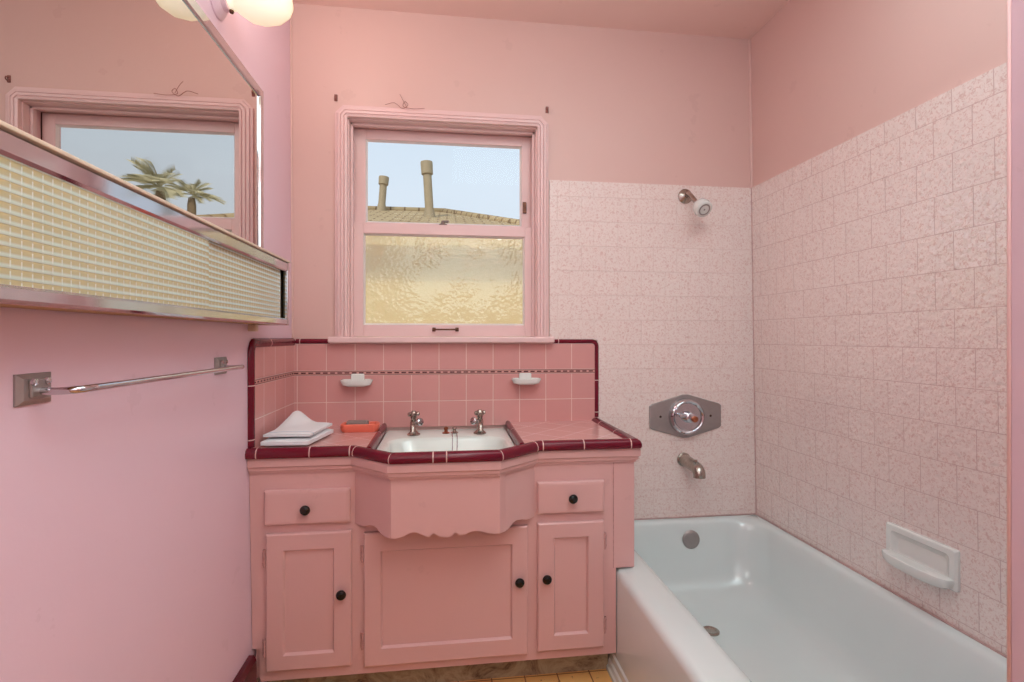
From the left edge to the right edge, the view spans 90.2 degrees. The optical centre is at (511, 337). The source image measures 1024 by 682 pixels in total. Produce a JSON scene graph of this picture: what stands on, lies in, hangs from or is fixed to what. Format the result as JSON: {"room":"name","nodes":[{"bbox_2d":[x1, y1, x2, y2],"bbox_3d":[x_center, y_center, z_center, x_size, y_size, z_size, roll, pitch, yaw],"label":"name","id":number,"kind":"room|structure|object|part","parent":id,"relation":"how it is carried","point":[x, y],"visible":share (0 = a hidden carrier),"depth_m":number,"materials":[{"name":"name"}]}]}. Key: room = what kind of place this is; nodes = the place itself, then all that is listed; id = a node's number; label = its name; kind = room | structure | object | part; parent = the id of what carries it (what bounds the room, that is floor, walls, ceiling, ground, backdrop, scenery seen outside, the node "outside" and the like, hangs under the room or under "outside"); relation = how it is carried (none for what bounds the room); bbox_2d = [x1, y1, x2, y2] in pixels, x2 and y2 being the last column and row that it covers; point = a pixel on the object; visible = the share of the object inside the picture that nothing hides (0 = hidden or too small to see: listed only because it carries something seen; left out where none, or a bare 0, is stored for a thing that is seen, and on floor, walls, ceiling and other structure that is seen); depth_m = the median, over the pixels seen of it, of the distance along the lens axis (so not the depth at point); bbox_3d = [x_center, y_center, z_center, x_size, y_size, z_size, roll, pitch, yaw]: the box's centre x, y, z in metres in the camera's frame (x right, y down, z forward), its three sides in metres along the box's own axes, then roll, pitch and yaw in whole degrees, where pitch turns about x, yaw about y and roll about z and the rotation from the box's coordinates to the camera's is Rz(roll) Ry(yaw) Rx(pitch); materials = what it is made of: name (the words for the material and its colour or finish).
{"room":"bathroom","nodes":[
{"label":"bathroom","id":0,"kind":"room"},
{"bbox_2d":[0,0,293,681],"bbox_3d":[-0.737,-0.085,0.555,0.178,2.386,2.887,0,0,-7],"label":"wall","id":1,"kind":"structure","parent":0,"point":[125,546],"depth_m":0.97,"materials":[{"name":"pink paint"}]},
{"bbox_2d":[13,357,243,406],"bbox_3d":[-0.688,0.072,1.030,0.070,0.044,0.669,0,0,-7],"label":"towel bar","id":2,"kind":"object","parent":1,"relation":"attached to","point":[30,388],"visible":1,"depth_m":0.74,"materials":[{"name":"metal"}]},
{"bbox_3d":[-0.683,0.075,1.031,0.061,0.013,0.615,0,0,-7],"label":"rod","id":3,"kind":"part","parent":2,"relation":"part of","materials":[{"name":"silver metal"}]},
{"bbox_2d":[0,0,263,247],"bbox_3d":[-0.703,-0.494,0.936,0.018,0.555,1.334,0,0,-7],"label":"wall mirror","id":4,"kind":"object","parent":1,"relation":"attached to","point":[150,94],"visible":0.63,"depth_m":0.98,"materials":[{"name":"clear glass"}]},
{"bbox_3d":[-0.702,-0.494,0.936,0.016,0.555,1.334,0,0,-7],"label":"mirror frame","id":5,"kind":"part","parent":4,"relation":"part of","materials":[{"name":"silver metal"}]},
{"bbox_2d":[0,120,289,330],"bbox_3d":[-0.663,-0.131,0.941,0.097,0.222,1.339,0,0,-7],"label":"upper cabinet","id":6,"kind":"object","parent":1,"relation":"attached to","point":[76,235],"visible":1,"depth_m":0.77,"materials":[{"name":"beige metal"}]},
{"bbox_3d":[-0.593,-0.134,0.685,0.004,0.155,0.790,0,0,-7],"label":"sliding panel","id":7,"kind":"part","parent":6,"relation":"part of","materials":[{"name":"beige glass"}]},
{"bbox_3d":[-0.679,-0.134,1.292,0.004,0.155,0.555,0,0,-7],"label":"sliding panel","id":8,"kind":"part","parent":6,"relation":"part of","materials":[{"name":"beige glass"}]},
{"bbox_2d":[232,655,256,681],"bbox_3d":[-0.613,1.018,0.339,0.029,0.180,2.328,0,0,-7],"label":"baseboard","id":9,"kind":"structure","parent":1,"relation":"attached to","point":[248,671],"depth_m":1.45,"materials":[{"name":"red tile"}]},
{"bbox_2d":[210,0,292,26],"bbox_3d":[-0.674,-0.894,1.335,0.182,0.133,0.132,0,0,-7],"label":"wall sconce","id":10,"kind":"object","parent":1,"relation":"attached to","point":[267,13],"visible":1,"depth_m":1.32,"materials":[{"name":"white glass"}]},
{"bbox_2d":[368,206,519,224],"bbox_3d":[-3.925,-0.092,6.922,8.766,3.600,5.873,0,0,-7],"label":"roof","id":11,"kind":"structure","parent":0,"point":[392,214],"depth_m":6.18,"materials":[{"name":"brown tile"}]},
{"bbox_2d":[376,175,388,210],"bbox_3d":[-1.813,-1.987,7.128,0.185,0.539,0.150,0,0,-7],"label":"vent pipe","id":12,"kind":"object","parent":11,"relation":"on","point":[383,180],"visible":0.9,"depth_m":7.08,"materials":[{"name":"metal"}]},
{"bbox_2d":[420,160,434,216],"bbox_3d":[-1.019,-1.785,6.221,0.192,0.729,0.156,0,0,-7],"label":"vent pipe","id":13,"kind":"object","parent":11,"relation":"on","point":[426,165],"visible":0.95,"depth_m":6.17,"materials":[{"name":"metal"}]},
{"bbox_2d":[292,3,755,519],"bbox_3d":[0.104,-0.085,2.148,2.250,2.386,0.178,0,0,-7],"label":"wall","id":14,"kind":"structure","parent":0,"point":[635,119],"depth_m":2.11,"materials":[{"name":"pink paint"}]},
{"bbox_2d":[248,338,598,447],"bbox_3d":[-0.215,0.174,1.803,1.208,0.348,0.442,0,0,-7],"label":"backsplash","id":15,"kind":"structure","parent":14,"relation":"attached to","point":[446,383],"depth_m":2.00,"materials":[{"name":"pink tile"}]},
{"bbox_3d":[-0.802,0.163,1.725,0.014,0.326,0.436,0,0,-7],"label":"border trim","id":16,"kind":"part","parent":15,"relation":"part of","materials":[{"name":"tile"}]},
{"bbox_3d":[-0.761,0.013,1.949,0.124,0.019,0.014,0,0,-7],"label":"border trim","id":17,"kind":"part","parent":15,"relation":"part of","materials":[{"name":"tile"}]},
{"bbox_2d":[340,374,372,386],"bbox_3d":[-0.590,0.161,1.939,0.119,0.047,0.060,0,0,-7],"label":"soap holder","id":18,"kind":"object","parent":15,"relation":"attached to","point":[357,380],"visible":1,"depth_m":1.92,"materials":[{"name":"white ceramic"}]},
{"bbox_2d":[340,379,372,386],"bbox_3d":[-0.590,0.171,1.939,0.119,0.027,0.060,0,0,-7],"label":"tray","id":19,"kind":"object","parent":18,"relation":"on","point":[345,382],"depth_m":1.91,"materials":[{"name":"white ceramic"}]},
{"bbox_3d":[-0.593,0.160,1.962,0.050,0.045,0.014,0,0,-7],"label":"wall plate","id":20,"kind":"part","parent":18,"relation":"part of","materials":[{"name":"white ceramic"}]},
{"bbox_2d":[511,373,540,384],"bbox_3d":[0.056,0.162,2.022,0.118,0.045,0.060,0,0,-7],"label":"soap holder","id":21,"kind":"object","parent":15,"relation":"attached to","point":[524,378],"visible":1,"depth_m":2.00,"materials":[{"name":"white ceramic"}]},
{"bbox_3d":[0.053,0.161,2.044,0.050,0.043,0.014,0,0,-7],"label":"wall plate","id":22,"kind":"part","parent":21,"relation":"part of","materials":[{"name":"white ceramic"}]},
{"bbox_2d":[511,378,540,384],"bbox_3d":[0.056,0.172,2.021,0.118,0.025,0.060,0,0,-7],"label":"tray","id":23,"kind":"object","parent":21,"relation":"on","point":[519,381],"depth_m":2.00,"materials":[{"name":"white ceramic"}]},
{"bbox_3d":[0.260,0.163,2.080,0.195,0.320,0.014,0,0,-7],"label":"border trim","id":24,"kind":"part","parent":15,"relation":"part of","materials":[{"name":"tile"}]},
{"bbox_2d":[328,105,554,342],"bbox_3d":[-0.276,-0.439,2.081,0.872,0.915,0.215,0,0,-7],"label":"window","id":25,"kind":"structure","parent":14,"relation":"in","point":[396,282],"depth_m":2.06,"materials":[{"name":"pink paint"}]},
{"bbox_2d":[385,95,424,108],"bbox_3d":[-0.416,-0.919,1.981,0.150,0.062,0.016,0,0,-7],"label":"loose wire","id":26,"kind":"object","parent":25,"relation":"on","point":[400,95],"visible":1,"depth_m":1.98,"materials":[{"name":"paint"}]},
{"bbox_3d":[-0.279,-0.633,2.115,0.729,0.423,0.032,0,0,-7],"label":"sash","id":27,"kind":"part","parent":25,"relation":"part of","materials":[{"name":"pink paint"}]},
{"bbox_3d":[-0.275,-0.232,2.080,0.729,0.452,0.030,0,0,-7],"label":"sash","id":28,"kind":"part","parent":25,"relation":"part of","materials":[{"name":"beige glass"}]},
{"bbox_3d":[-0.271,-0.234,2.080,0.654,0.371,0.003,0,0,-7],"label":"pane","id":29,"kind":"part","parent":25,"relation":"part of","materials":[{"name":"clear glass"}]},
{"bbox_3d":[0.053,-0.546,2.135,0.016,0.048,0.013,0,0,-7],"label":"sash stop plate","id":30,"kind":"part","parent":25,"relation":"part of","materials":[{"name":"gold metal"}]},
{"bbox_2d":[649,395,720,437],"bbox_3d":[0.698,0.318,2.100,0.303,0.171,0.069,0,0,-7],"label":"shower valve","id":31,"kind":"object","parent":14,"relation":"attached to","point":[684,416],"visible":1,"depth_m":2.07,"materials":[{"name":"metal"}]},
{"bbox_3d":[0.720,0.327,2.095,0.069,0.048,0.034,0,0,-7],"label":"handle","id":32,"kind":"part","parent":31,"relation":"part of","materials":[{"name":"silver metal"}]},
{"bbox_2d":[677,452,705,478],"bbox_3d":[0.729,0.515,2.061,0.058,0.072,0.153,0,0,-7],"label":"tub spout","id":33,"kind":"object","parent":14,"relation":"attached to","point":[684,459],"visible":1,"depth_m":2.03,"materials":[{"name":"silver metal"}]},
{"bbox_2d":[678,189,711,216],"bbox_3d":[0.746,-0.553,2.070,0.071,0.142,0.150,0,0,-14],"label":"shower","id":34,"kind":"object","parent":14,"relation":"attached to","point":[702,207],"visible":1,"depth_m":2.02,"materials":[{"name":"silver metal"}]},
{"bbox_3d":[0.737,-0.573,2.095,0.020,0.069,0.084,0,0,-17],"label":"arm","id":35,"kind":"part","parent":34,"relation":"part of","materials":[{"name":"silver metal"}]},
{"bbox_2d":[455,669,611,681],"bbox_3d":[0.365,1.168,0.695,2.900,0.120,3.027,0,0,-7],"label":"floor","id":36,"kind":"structure","parent":0,"point":[599,675],"depth_m":1.66,"materials":[{"name":"orange tile"}]},
{"bbox_2d":[247,448,640,681],"bbox_3d":[-0.202,0.732,1.735,1.204,0.752,0.556,0,0,-7],"label":"vanity cabinet","id":37,"kind":"object","parent":36,"relation":"on","point":[363,570],"visible":0.97,"depth_m":1.56,"materials":[{"name":"pink paint"}]},
{"bbox_3d":[-0.789,0.689,1.737,0.015,0.668,0.405,0,0,-7],"label":"panel","id":38,"kind":"part","parent":37,"relation":"part of","materials":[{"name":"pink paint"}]},
{"bbox_3d":[-0.611,0.508,1.507,0.030,0.030,0.024,0,0,-7],"label":"knob","id":39,"kind":"part","parent":37,"relation":"part of","materials":[{"name":"black plastic"}]},
{"bbox_3d":[-0.611,0.504,1.527,0.246,0.102,0.016,0,0,-7],"label":"drawer","id":40,"kind":"part","parent":37,"relation":"part of","materials":[{"name":"pink paint"}]},
{"bbox_3d":[-0.607,0.784,1.527,0.244,0.407,0.016,0,0,-7],"label":"door","id":41,"kind":"part","parent":37,"relation":"part of","materials":[{"name":"pink paint"}]},
{"bbox_3d":[-0.509,0.765,1.520,0.030,0.030,0.024,0,0,-7],"label":"knob","id":42,"kind":"part","parent":37,"relation":"part of","materials":[{"name":"black plastic"}]},
{"bbox_2d":[245,417,641,463],"bbox_3d":[-0.202,0.342,1.732,1.207,0.032,0.569,0,0,-7],"label":"countertop","id":43,"kind":"structure","parent":37,"relation":"on","point":[528,437],"depth_m":1.61,"materials":[{"name":"pink tile"}]},
{"bbox_2d":[260,429,332,445],"bbox_3d":[-0.697,0.323,1.683,0.162,0.025,0.235,0,0,-4],"label":"folded towel","id":44,"kind":"object","parent":43,"relation":"on","point":[272,441],"visible":0.54,"depth_m":1.58,"materials":[{"name":"white fabric"}]},
{"bbox_2d":[263,411,331,436],"bbox_3d":[-0.698,0.283,1.688,0.145,0.053,0.231,0,0,-2],"label":"folded towel","id":45,"kind":"object","parent":44,"relation":"on","point":[297,424],"visible":1,"depth_m":1.67,"materials":[{"name":"white fabric"}]},
{"bbox_2d":[340,421,379,432],"bbox_3d":[-0.549,0.322,1.847,0.135,0.029,0.067,0,0,-7],"label":"soap tray","id":46,"kind":"object","parent":43,"relation":"on","point":[373,426],"visible":0.94,"depth_m":1.82,"materials":[{"name":"orange plastic"}]},
{"bbox_2d":[346,420,368,424],"bbox_3d":[-0.559,0.312,1.846,0.075,0.028,0.035,0,0,-7],"label":"soap bar","id":47,"kind":"object","parent":46,"relation":"in","point":[349,422],"visible":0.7,"depth_m":1.83,"materials":[{"name":"white wax"}]},
{"bbox_3d":[-0.466,0.344,1.767,0.020,0.028,0.432,0,0,-8],"label":"sink trim","id":48,"kind":"part","parent":43,"relation":"part of","materials":[{"name":"tile"}]},
{"bbox_2d":[407,410,423,435],"bbox_3d":[-0.354,0.315,1.878,0.057,0.090,0.086,0,0,-23],"label":"tap","id":49,"kind":"object","parent":43,"relation":"on","point":[413,414],"visible":1,"depth_m":1.88,"materials":[{"name":"silver metal"}]},
{"bbox_3d":[-0.365,0.287,1.894,0.038,0.034,0.038,0,0,16],"label":"cross handle","id":50,"kind":"part","parent":49,"relation":"part of","materials":[{"name":"silver metal"}]},
{"bbox_2d":[377,426,514,451],"bbox_3d":[-0.223,0.412,1.750,0.459,0.155,0.528,0,0,-7],"label":"sink","id":51,"kind":"object","parent":43,"relation":"in","point":[494,438],"depth_m":1.85,"materials":[{"name":"white ceramic"}]},
{"bbox_3d":[-0.250,0.347,1.929,0.028,0.025,0.028,0,0,-7],"label":"drain lift knob","id":52,"kind":"part","parent":51,"relation":"part of","materials":[{"name":"brown metal"}]},
{"bbox_3d":[-0.218,0.347,1.933,0.028,0.025,0.028,0,0,-7],"label":"drain lift knob","id":53,"kind":"part","parent":51,"relation":"part of","materials":[{"name":"silver metal"}]},
{"bbox_2d":[452,432,457,450],"bbox_3d":[-0.209,0.414,1.853,0.024,0.121,0.131,0,0,-7],"label":"chain","id":54,"kind":"object","parent":51,"relation":"hanging from","point":[456,432],"visible":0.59,"depth_m":1.84,"materials":[{"name":"silver metal"}]},
{"bbox_2d":[470,409,485,434],"bbox_3d":[-0.129,0.315,1.907,0.057,0.090,0.086,0,0,8],"label":"tap","id":55,"kind":"object","parent":43,"relation":"on","point":[479,421],"visible":1,"depth_m":1.91,"materials":[{"name":"silver metal"}]},
{"bbox_3d":[-0.121,0.287,1.925,0.038,0.034,0.038,0,0,16],"label":"cross handle","id":56,"kind":"part","parent":55,"relation":"part of","materials":[{"name":"silver metal"}]},
{"bbox_3d":[0.008,0.344,1.828,0.020,0.028,0.432,0,0,-6],"label":"sink trim","id":57,"kind":"part","parent":43,"relation":"part of","materials":[{"name":"tile"}]},
{"bbox_3d":[-0.118,0.380,1.615,1.282,0.047,0.421,0,0,-27],"label":"moulding","id":58,"kind":"part","parent":37,"relation":"part of","materials":[{"name":"pink paint"}]},
{"bbox_3d":[-0.200,0.793,1.579,0.502,0.405,0.016,0,0,-7],"label":"door","id":59,"kind":"part","parent":37,"relation":"part of","materials":[{"name":"pink paint"}]},
{"bbox_3d":[0.024,0.761,1.588,0.030,0.030,0.024,0,0,-7],"label":"knob","id":60,"kind":"part","parent":37,"relation":"part of","materials":[{"name":"black plastic"}]},
{"bbox_3d":[0.110,0.756,1.599,0.030,0.030,0.024,0,0,-7],"label":"knob","id":61,"kind":"part","parent":37,"relation":"part of","materials":[{"name":"black plastic"}]},
{"bbox_3d":[0.188,0.507,1.629,0.217,0.100,0.016,0,0,-7],"label":"drawer","id":62,"kind":"part","parent":37,"relation":"part of","materials":[{"name":"pink paint"}]},
{"bbox_3d":[0.188,0.788,1.629,0.216,0.405,0.016,0,0,-7],"label":"door","id":63,"kind":"part","parent":37,"relation":"part of","materials":[{"name":"pink paint"}]},
{"bbox_3d":[0.193,0.507,1.609,0.030,0.030,0.024,0,0,-7],"label":"knob","id":64,"kind":"part","parent":37,"relation":"part of","materials":[{"name":"black plastic"}]},
{"bbox_2d":[606,513,1006,681],"bbox_3d":[0.750,0.928,1.382,0.780,0.361,1.510,0,0,-7],"label":"bathtub","id":65,"kind":"object","parent":36,"relation":"on","point":[726,597],"visible":0.85,"depth_m":1.63,"materials":[{"name":"white ceramic"}]},
{"bbox_3d":[0.733,0.825,2.087,0.074,0.074,0.016,0,0,-7],"label":"overflow plate","id":66,"kind":"part","parent":65,"relation":"part of","materials":[{"name":"metal"}]},
{"bbox_2d":[292,0,788,38],"bbox_3d":[0.365,-1.338,0.695,2.900,0.120,3.027,0,0,-7],"label":"ceiling","id":67,"kind":"structure","parent":0,"point":[739,19],"depth_m":1.99,"materials":[{"name":"pink paint"}]},
{"bbox_2d":[748,0,1006,654],"bbox_3d":[1.296,-0.085,0.814,0.222,2.386,2.887,0,0,-7],"label":"wall","id":68,"kind":"structure","parent":0,"point":[878,128],"depth_m":1.53,"materials":[{"name":"pink tile"}]},
{"bbox_2d":[881,522,960,591],"bbox_3d":[1.112,0.601,1.412,0.053,0.109,0.214,0,0,-7],"label":"soap dish","id":69,"kind":"object","parent":68,"relation":"attached to","point":[930,561],"visible":1,"depth_m":1.39,"materials":[{"name":"white ceramic"}]},
{"bbox_2d":[1007,0,1023,681],"bbox_3d":[0.960,-0.085,0.565,0.752,2.386,0.159,0,0,-7],"label":"wall","id":70,"kind":"structure","parent":0,"point":[1015,8],"depth_m":0.59,"materials":[{"name":"pink paint"}]}
]}

